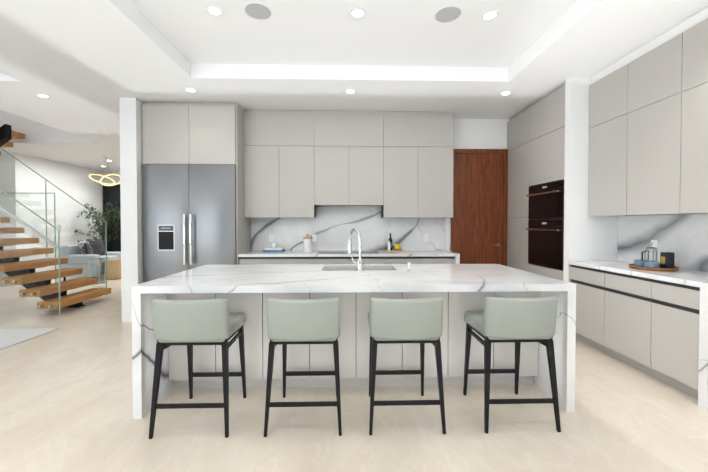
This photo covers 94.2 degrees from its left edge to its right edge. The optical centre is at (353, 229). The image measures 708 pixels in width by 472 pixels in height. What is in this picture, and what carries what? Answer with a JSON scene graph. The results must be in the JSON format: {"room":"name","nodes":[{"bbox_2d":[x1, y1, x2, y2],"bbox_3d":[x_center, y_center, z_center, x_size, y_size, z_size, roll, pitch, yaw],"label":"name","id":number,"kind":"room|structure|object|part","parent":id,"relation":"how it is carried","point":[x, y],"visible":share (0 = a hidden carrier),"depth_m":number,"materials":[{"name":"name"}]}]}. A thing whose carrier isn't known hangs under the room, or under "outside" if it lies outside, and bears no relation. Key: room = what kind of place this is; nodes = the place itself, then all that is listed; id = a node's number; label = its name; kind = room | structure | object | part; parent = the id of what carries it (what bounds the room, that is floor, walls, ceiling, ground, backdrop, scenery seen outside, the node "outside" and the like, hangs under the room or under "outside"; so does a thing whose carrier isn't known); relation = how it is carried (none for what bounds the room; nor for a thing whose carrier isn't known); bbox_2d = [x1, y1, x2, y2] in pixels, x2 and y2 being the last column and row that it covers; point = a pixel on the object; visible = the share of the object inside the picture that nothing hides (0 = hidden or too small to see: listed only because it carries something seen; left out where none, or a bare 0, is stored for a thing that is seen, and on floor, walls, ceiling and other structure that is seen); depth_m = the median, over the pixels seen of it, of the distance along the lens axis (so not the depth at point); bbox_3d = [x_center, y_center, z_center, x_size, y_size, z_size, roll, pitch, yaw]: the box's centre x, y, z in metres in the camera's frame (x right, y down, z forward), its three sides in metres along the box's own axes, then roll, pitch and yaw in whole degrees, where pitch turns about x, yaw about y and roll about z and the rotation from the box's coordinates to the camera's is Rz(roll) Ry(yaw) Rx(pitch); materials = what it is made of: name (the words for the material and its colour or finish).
{"room":"kitchen","nodes":[
{"label":"kitchen","id":0,"kind":"room"},
{"bbox_2d":[0,110,46,125],"bbox_3d":[-6.297,-3.724,6.986,6.450,3.100,0.150,0,1,-1],"label":"wall","id":1,"kind":"structure","parent":0,"point":[7,118],"depth_m":6.91,"materials":[{"name":"white paint"}]},
{"bbox_2d":[0,152,101,271],"bbox_3d":[-8.854,-0.334,9.251,1.450,3.050,2.800,0,1,-1],"label":"wall","id":2,"kind":"structure","parent":0,"point":[78,184],"depth_m":8.75,"materials":[{"name":"white paint"}]},
{"bbox_2d":[102,171,119,222],"bbox_3d":[-6.442,-0.534,10.784,6.650,3.400,0.150,0,1,-1],"label":"wall","id":3,"kind":"structure","parent":0,"point":[116,178],"depth_m":10.66,"materials":[{"name":"white paint"}]},
{"bbox_2d":[102,184,120,251],"bbox_3d":[-7.439,-0.142,10.661,1.350,2.620,0.053,0,1,-1],"label":"window","id":4,"kind":"structure","parent":3,"relation":"in","point":[111,194],"depth_m":10.62,"materials":[{"name":"black glass"}]},
{"bbox_2d":[119,98,142,321],"bbox_3d":[-3.146,-0.308,7.635,0.220,3.050,6.320,0,1,-1],"label":"wall","id":5,"kind":"structure","parent":0,"point":[131,195],"depth_m":4.48,"materials":[{"name":"white paint"}]},
{"bbox_2d":[0,0,707,170],"bbox_3d":[-3.163,-1.947,3.741,12.850,0.350,14.350,0,1,-1],"label":"ceiling","id":6,"kind":"structure","parent":0,"point":[99,57],"depth_m":3.89,"materials":[{"name":"white paint"}]},
{"bbox_2d":[36,94,50,97],"bbox_3d":[-4.145,-1.779,4.385,0.144,0.006,0.144,0,1,-1],"label":"recessed light","id":7,"kind":"object","parent":6,"relation":"in","point":[43,95],"visible":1,"depth_m":4.38,"materials":[{"name":"white plastic"}]},
{"bbox_2d":[89,156,119,185],"bbox_3d":[-6.265,-1.474,8.298,0.663,0.735,0.532,0,1,-1],"label":"ring pendant light","id":8,"kind":"object","parent":6,"relation":"hanging from","point":[106,157],"visible":0.9,"depth_m":8.29,"materials":[{"name":"gold metal"}]},
{"bbox_2d":[184,87,196,91],"bbox_3d":[-2.079,-1.776,4.187,0.144,0.006,0.144,0,1,-1],"label":"recessed light","id":9,"kind":"object","parent":6,"relation":"in","point":[188,89],"visible":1,"depth_m":4.18,"materials":[{"name":"white plastic"}]},
{"bbox_2d":[345,89,355,93],"bbox_3d":[-0.050,-1.777,4.238,0.144,0.006,0.144,0,1,-1],"label":"recessed light","id":10,"kind":"object","parent":6,"relation":"in","point":[349,91],"visible":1,"depth_m":4.24,"materials":[{"name":"white plastic"}]},
{"bbox_2d":[500,91,511,94],"bbox_3d":[1.979,-1.778,4.289,0.144,0.006,0.144,0,1,-1],"label":"recessed light","id":11,"kind":"object","parent":6,"relation":"in","point":[505,92],"visible":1,"depth_m":4.28,"materials":[{"name":"white plastic"}]},
{"bbox_2d":[0,275,707,471],"bbox_3d":[-3.139,1.337,3.819,12.900,0.120,14.400,0,1,-1],"label":"floor","id":12,"kind":"structure","parent":0,"point":[66,395],"depth_m":2.22,"materials":[{"name":"stone"}]},
{"bbox_2d":[0,272,10,285],"bbox_3d":[-7.678,1.017,7.271,0.400,0.410,0.400,0,1,-1],"label":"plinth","id":13,"kind":"object","parent":12,"relation":"on","point":[3,275],"depth_m":7.07,"materials":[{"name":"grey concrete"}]},
{"bbox_2d":[0,328,57,349],"bbox_3d":[-5.443,1.291,2.555,3.430,0.012,3.190,0,1,-1],"label":"rug","id":14,"kind":"object","parent":12,"relation":"on","point":[10,337],"visible":1,"depth_m":3.95,"materials":[{"name":"white fabric"}]},
{"bbox_2d":[0,124,110,313],"bbox_3d":[-7.067,-0.944,5.752,5.645,4.420,2.266,0,1,-1],"label":"stair","id":15,"kind":"structure","parent":12,"relation":"on","point":[24,273],"depth_m":5.29,"materials":[{"name":"brown wood"}]},
{"bbox_3d":[-6.272,-1.169,4.694,4.108,2.917,0.119,0,1,-1],"label":"handrail","id":16,"kind":"part","parent":15,"relation":"part of","materials":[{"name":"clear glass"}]},
{"bbox_2d":[60,239,120,280],"bbox_3d":[-6.480,0.725,8.177,0.840,0.966,1.000,0,1,-1],"label":"sofa","id":17,"kind":"object","parent":12,"relation":"on","point":[70,251],"visible":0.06,"depth_m":7.78,"materials":[{"name":"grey fabric"}]},
{"bbox_2d":[74,202,120,249],"bbox_3d":[-7.328,0.161,9.754,1.426,2.044,1.674,0,1,-1],"label":"tree","id":18,"kind":"object","parent":12,"relation":"on","point":[107,218],"visible":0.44,"depth_m":9.59,"materials":[{"name":"green plant"}]},
{"bbox_2d":[86,258,108,284],"bbox_3d":[-5.802,0.939,7.447,0.400,0.562,0.400,0,1,-1],"label":"side table","id":19,"kind":"object","parent":12,"relation":"on","point":[98,259],"visible":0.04,"depth_m":7.45,"materials":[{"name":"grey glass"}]},
{"bbox_2d":[105,259,120,279],"bbox_3d":[-5.887,0.975,8.046,0.340,0.470,0.340,0,1,-1],"label":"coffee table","id":20,"kind":"object","parent":12,"relation":"on","point":[113,269],"visible":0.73,"depth_m":7.91,"materials":[{"name":"brown wood"}]},
{"bbox_2d":[142,102,250,282],"bbox_3d":[-2.305,-0.263,4.885,1.317,3.047,0.735,0,1,-1],"label":"refrigerator","id":21,"kind":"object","parent":12,"relation":"on","point":[193,181],"depth_m":4.58,"materials":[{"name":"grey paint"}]},
{"bbox_2d":[149,298,245,438],"bbox_3d":[-1.040,0.869,2.271,0.490,0.869,0.524,0,1,-1],"label":"stool","id":22,"kind":"object","parent":12,"relation":"on","point":[189,323],"visible":1,"depth_m":2.06,"materials":[{"name":"grey leather"}]},
{"bbox_2d":[238,254,277,264],"bbox_3d":[-1.384,0.822,4.994,0.522,0.874,0.598,0,1,-1],"label":"base cabinet","id":23,"kind":"object","parent":12,"relation":"on","point":[244,259],"depth_m":4.69,"materials":[{"name":"grey"}]},
{"bbox_2d":[278,250,317,263],"bbox_3d":[-0.862,0.822,5.008,0.523,0.874,0.598,0,1,-1],"label":"base cabinet","id":24,"kind":"object","parent":12,"relation":"on","point":[299,256],"depth_m":4.71,"materials":[{"name":"grey"}]},
{"bbox_2d":[263,242,284,251],"bbox_3d":[-1.241,0.271,5.101,0.300,0.142,0.220,0,1,-1],"label":"books","id":25,"kind":"object","parent":24,"relation":"on","point":[273,248],"visible":1,"depth_m":5.00,"materials":[{"name":"blue paper"}]},
{"bbox_2d":[303,234,311,251],"bbox_3d":[-0.721,0.207,5.083,0.128,0.270,0.128,0,1,-1],"label":"canister","id":26,"kind":"object","parent":24,"relation":"on","point":[307,244],"visible":1,"depth_m":5.03,"materials":[{"name":"white ceramic"}]},
{"bbox_2d":[264,298,341,436],"bbox_3d":[-0.328,0.869,2.289,0.490,0.869,0.524,0,1,-1],"label":"stool","id":27,"kind":"object","parent":12,"relation":"on","point":[304,321],"visible":1,"depth_m":2.07,"materials":[{"name":"grey leather"}]},
{"bbox_2d":[314,250,349,263],"bbox_3d":[-0.339,0.822,5.021,0.523,0.874,0.598,0,1,-1],"label":"base cabinet","id":28,"kind":"object","parent":12,"relation":"on","point":[323,256],"depth_m":4.72,"materials":[{"name":"grey"}]},
{"bbox_2d":[132,288,575,418],"bbox_3d":[0.010,0.860,2.891,3.090,0.864,1.200,0,1,-1],"label":"kitchen island","id":29,"kind":"object","parent":12,"relation":"on","point":[354,339],"depth_m":2.62,"materials":[{"name":"stone"}]},
{"bbox_2d":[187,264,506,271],"bbox_3d":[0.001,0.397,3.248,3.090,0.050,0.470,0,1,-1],"label":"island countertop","id":30,"kind":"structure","parent":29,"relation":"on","point":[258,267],"depth_m":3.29,"materials":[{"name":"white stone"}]},
{"bbox_2d":[323,268,370,271],"bbox_3d":[0.047,0.517,3.201,0.724,0.212,0.394,0,1,-1],"label":"sink","id":31,"kind":"object","parent":30,"relation":"in","point":[324,269],"depth_m":3.37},
{"bbox_2d":[131,268,574,291],"bbox_3d":[0.016,0.407,2.649,3.090,0.050,0.730,0,1,-1],"label":"island countertop","id":32,"kind":"structure","parent":29,"relation":"on","point":[379,279],"depth_m":2.43,"materials":[{"name":"white stone"}]},
{"bbox_2d":[407,261,410,271],"bbox_3d":[0.493,0.332,2.983,0.044,0.088,0.090,0,1,-1],"label":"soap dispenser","id":33,"kind":"object","parent":32,"relation":"on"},
{"bbox_2d":[350,250,385,263],"bbox_3d":[0.184,0.821,5.034,0.523,0.874,0.598,0,1,-1],"label":"base cabinet","id":34,"kind":"object","parent":12,"relation":"on","point":[368,256],"depth_m":4.73,"materials":[{"name":"grey"}]},
{"bbox_2d":[382,250,421,263],"bbox_3d":[0.707,0.821,5.047,0.523,0.874,0.598,0,1,-1],"label":"base cabinet","id":35,"kind":"object","parent":12,"relation":"on","point":[391,257],"depth_m":4.75,"materials":[{"name":"grey"}]},
{"bbox_2d":[385,233,405,251],"bbox_3d":[0.639,0.201,5.117,0.300,0.282,0.200,0,1,-1],"label":"board","id":36,"kind":"object","parent":35,"relation":"on","point":[391,247],"visible":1,"depth_m":5.10,"materials":[{"name":"brown wood"}]},
{"bbox_2d":[368,297,445,434],"bbox_3d":[0.336,0.868,2.305,0.490,0.869,0.524,0,1,-1],"label":"stool","id":37,"kind":"object","parent":12,"relation":"on","point":[420,321],"visible":1,"depth_m":2.09,"materials":[{"name":"grey leather"}]},
{"bbox_2d":[414,250,459,263],"bbox_3d":[1.240,0.821,5.041,0.542,0.874,0.638,0,1,-1],"label":"base cabinet","id":38,"kind":"object","parent":12,"relation":"on","point":[428,256],"depth_m":4.75,"materials":[{"name":"grey stone"}]},
{"bbox_2d":[463,296,560,433],"bbox_3d":[1.080,0.868,2.324,0.490,0.869,0.524,0,1,-1],"label":"stool","id":39,"kind":"object","parent":12,"relation":"on","point":[517,321],"visible":1,"depth_m":2.12,"materials":[{"name":"grey leather"}]},
{"bbox_2d":[507,108,526,270],"bbox_3d":[2.786,-0.266,5.057,0.584,3.048,0.647,0,1,-1],"label":"tall cabinet","id":40,"kind":"object","parent":12,"relation":"on","point":[517,125],"depth_m":5.03,"materials":[{"name":"grey"}]},
{"bbox_2d":[527,84,564,280],"bbox_3d":[2.804,-0.255,4.336,0.584,3.048,0.797,0,1,-1],"label":"tall cabinet","id":41,"kind":"object","parent":12,"relation":"on","point":[536,167],"depth_m":4.29,"materials":[{"name":"grey"}]},
{"bbox_2d":[568,263,603,349],"bbox_3d":[2.819,0.844,3.594,0.592,0.874,0.527,0,1,-1],"label":"base cabinet","id":42,"kind":"object","parent":12,"relation":"on","point":[587,280],"depth_m":3.55,"materials":[{"name":"grey"}]},
{"bbox_2d":[600,271,647,371],"bbox_3d":[2.832,0.852,3.077,0.592,0.874,0.509,0,1,-1],"label":"base cabinet","id":43,"kind":"object","parent":12,"relation":"on","point":[621,296],"depth_m":3.10,"materials":[{"name":"grey"}]},
{"bbox_2d":[644,275,707,409],"bbox_3d":[2.835,0.860,2.592,0.612,0.874,0.461,0,1,-1],"label":"base cabinet","id":44,"kind":"object","parent":12,"relation":"on","point":[675,314],"depth_m":2.59,"materials":[{"name":"grey"}]},
{"bbox_2d":[568,259,707,286],"bbox_3d":[2.821,0.395,3.102,0.612,0.040,1.497,0,1,-1],"label":"countertop","id":45,"kind":"structure","parent":44,"relation":"on","point":[621,266],"depth_m":2.95,"materials":[{"name":"white stone"}]},
{"bbox_2d":[628,242,678,270],"bbox_3d":[2.830,0.250,3.112,0.356,0.246,0.356,0,1,-1],"label":"tray","id":46,"kind":"object","parent":45,"relation":"on","point":[666,262],"visible":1,"depth_m":3.04,"materials":[{"name":"brown wood"}]},
{"bbox_2d":[130,0,577,66],"bbox_3d":[0.065,-1.977,0.271,3.770,0.180,7.250,0,1,-1],"label":"ceiling","id":47,"kind":"structure","parent":0,"point":[379,33],"depth_m":3.21,"materials":[{"name":"white paint"}]},
{"bbox_2d":[206,5,222,15],"bbox_3d":[-1.227,-1.925,2.895,0.144,0.006,0.144,0,1,-1],"label":"recessed light","id":48,"kind":"object","parent":47,"relation":"in","point":[214,10],"visible":1,"depth_m":2.89,"materials":[{"name":"white plastic"}]},
{"bbox_2d":[243,2,272,19],"bbox_3d":[-0.847,-1.925,2.905,0.250,0.007,0.250,0,1,-1],"label":"ceiling speaker","id":49,"kind":"object","parent":47,"relation":"attached to","point":[257,11],"visible":1,"depth_m":2.90,"materials":[{"name":"white plastic"}]},
{"bbox_2d":[350,7,365,17],"bbox_3d":[0.033,-1.926,2.927,0.144,0.006,0.144,0,1,-1],"label":"recessed light","id":50,"kind":"object","parent":47,"relation":"in","point":[357,12],"visible":1,"depth_m":2.92,"materials":[{"name":"white plastic"}]},
{"bbox_2d":[434,5,462,22],"bbox_3d":[0.843,-1.926,2.947,0.250,0.007,0.250,0,1,-1],"label":"ceiling speaker","id":51,"kind":"object","parent":47,"relation":"attached to","point":[448,13],"visible":1,"depth_m":2.94,"materials":[{"name":"white plastic"}]},
{"bbox_2d":[481,10,498,19],"bbox_3d":[1.223,-1.926,2.957,0.144,0.006,0.144,0,1,-1],"label":"recessed light","id":52,"kind":"object","parent":47,"relation":"in","point":[489,14],"visible":1,"depth_m":2.95,"materials":[{"name":"white plastic"}]},
{"bbox_2d":[445,119,509,250],"bbox_3d":[0.011,-0.448,5.391,6.420,3.400,0.160,0,1,-1],"label":"wall","id":53,"kind":"structure","parent":0,"point":[480,133],"depth_m":5.35,"materials":[{"name":"white paint"}]},
{"bbox_2d":[244,142,281,217],"bbox_3d":[-1.387,-0.730,5.095,0.522,1.090,0.348,0,1,-1],"label":"upper cabinet","id":54,"kind":"object","parent":53,"relation":"attached to","point":[262,196],"depth_m":4.92,"materials":[{"name":"grey"}]},
{"bbox_2d":[244,110,313,141],"bbox_3d":[-1.126,-1.525,5.089,1.045,0.532,0.348,0,1,-1],"label":"upper cabinet","id":55,"kind":"object","parent":53,"relation":"attached to","point":[259,125],"depth_m":4.92,"materials":[{"name":"grey"}]},
{"bbox_2d":[278,142,317,217],"bbox_3d":[-0.865,-0.730,5.108,0.522,1.090,0.348,0,1,-1],"label":"upper cabinet","id":56,"kind":"object","parent":53,"relation":"attached to","point":[295,159],"depth_m":4.93,"materials":[{"name":"grey"}]},
{"bbox_2d":[314,142,349,205],"bbox_3d":[-0.341,-0.825,5.120,0.522,0.900,0.348,0,1,-1],"label":"upper cabinet","id":57,"kind":"object","parent":53,"relation":"attached to","point":[327,181],"depth_m":4.95,"materials":[{"name":"grey"}]},
{"bbox_2d":[314,111,385,141],"bbox_3d":[-0.081,-1.525,5.115,1.046,0.532,0.348,0,1,-1],"label":"upper cabinet","id":58,"kind":"object","parent":53,"relation":"attached to","point":[329,126],"depth_m":4.94,"materials":[{"name":"grey"}]},
{"bbox_2d":[350,142,385,205],"bbox_3d":[0.180,-0.825,5.133,0.522,0.900,0.348,0,1,-1],"label":"upper cabinet","id":59,"kind":"object","parent":53,"relation":"attached to","point":[367,159],"depth_m":4.96,"materials":[{"name":"grey"}]},
{"bbox_2d":[382,142,417,217],"bbox_3d":[0.704,-0.731,5.147,0.522,1.090,0.348,0,1,-1],"label":"upper cabinet","id":60,"kind":"object","parent":53,"relation":"attached to","point":[401,157],"depth_m":4.97,"materials":[{"name":"grey"}]},
{"bbox_2d":[386,111,453,145],"bbox_3d":[0.964,-1.526,5.141,1.044,0.532,0.348,0,1,-1],"label":"upper cabinet","id":61,"kind":"object","parent":53,"relation":"attached to","point":[424,128],"depth_m":4.97,"materials":[{"name":"grey"}]},
{"bbox_2d":[418,146,452,217],"bbox_3d":[1.226,-0.731,5.161,0.521,1.090,0.348,0,1,-1],"label":"upper cabinet","id":62,"kind":"object","parent":53,"relation":"attached to","point":[435,163],"depth_m":4.99,"materials":[{"name":"grey"}]},
{"bbox_2d":[450,149,507,265],"bbox_3d":[2.032,-0.022,5.318,0.915,2.550,0.095,0,1,-1],"label":"door leaf","id":63,"kind":"structure","parent":53,"relation":"in","point":[479,218],"depth_m":5.33,"materials":[{"name":"brown wood"}]},
{"bbox_2d":[563,77,617,281],"bbox_3d":[2.810,-0.249,3.889,0.600,3.050,0.090,0,1,-1],"label":"wall","id":64,"kind":"structure","parent":0,"point":[586,237],"depth_m":3.84,"materials":[{"name":"white paint"}]},
{"bbox_2d":[588,57,639,218],"bbox_3d":[2.927,-0.959,3.569,0.377,1.616,0.527,0,1,-1],"label":"upper cabinet","id":65,"kind":"object","parent":64,"relation":"attached to","point":[606,89],"depth_m":3.56,"materials":[{"name":"grey"}]},
{"bbox_2d":[624,24,679,214],"bbox_3d":[2.940,-0.950,3.041,0.377,1.616,0.529,0,1,-1],"label":"upper cabinet","id":66,"kind":"object","parent":0,"relation":"attached to","point":[648,149],"depth_m":3.04,"materials":[{"name":"grey"}]},
{"bbox_2d":[676,7,707,214],"bbox_3d":[2.953,-0.942,2.512,0.377,1.616,0.529,0,1,-1],"label":"upper cabinet","id":67,"kind":"object","parent":0,"relation":"attached to","point":[692,101],"depth_m":2.68,"materials":[{"name":"grey"}]}
]}

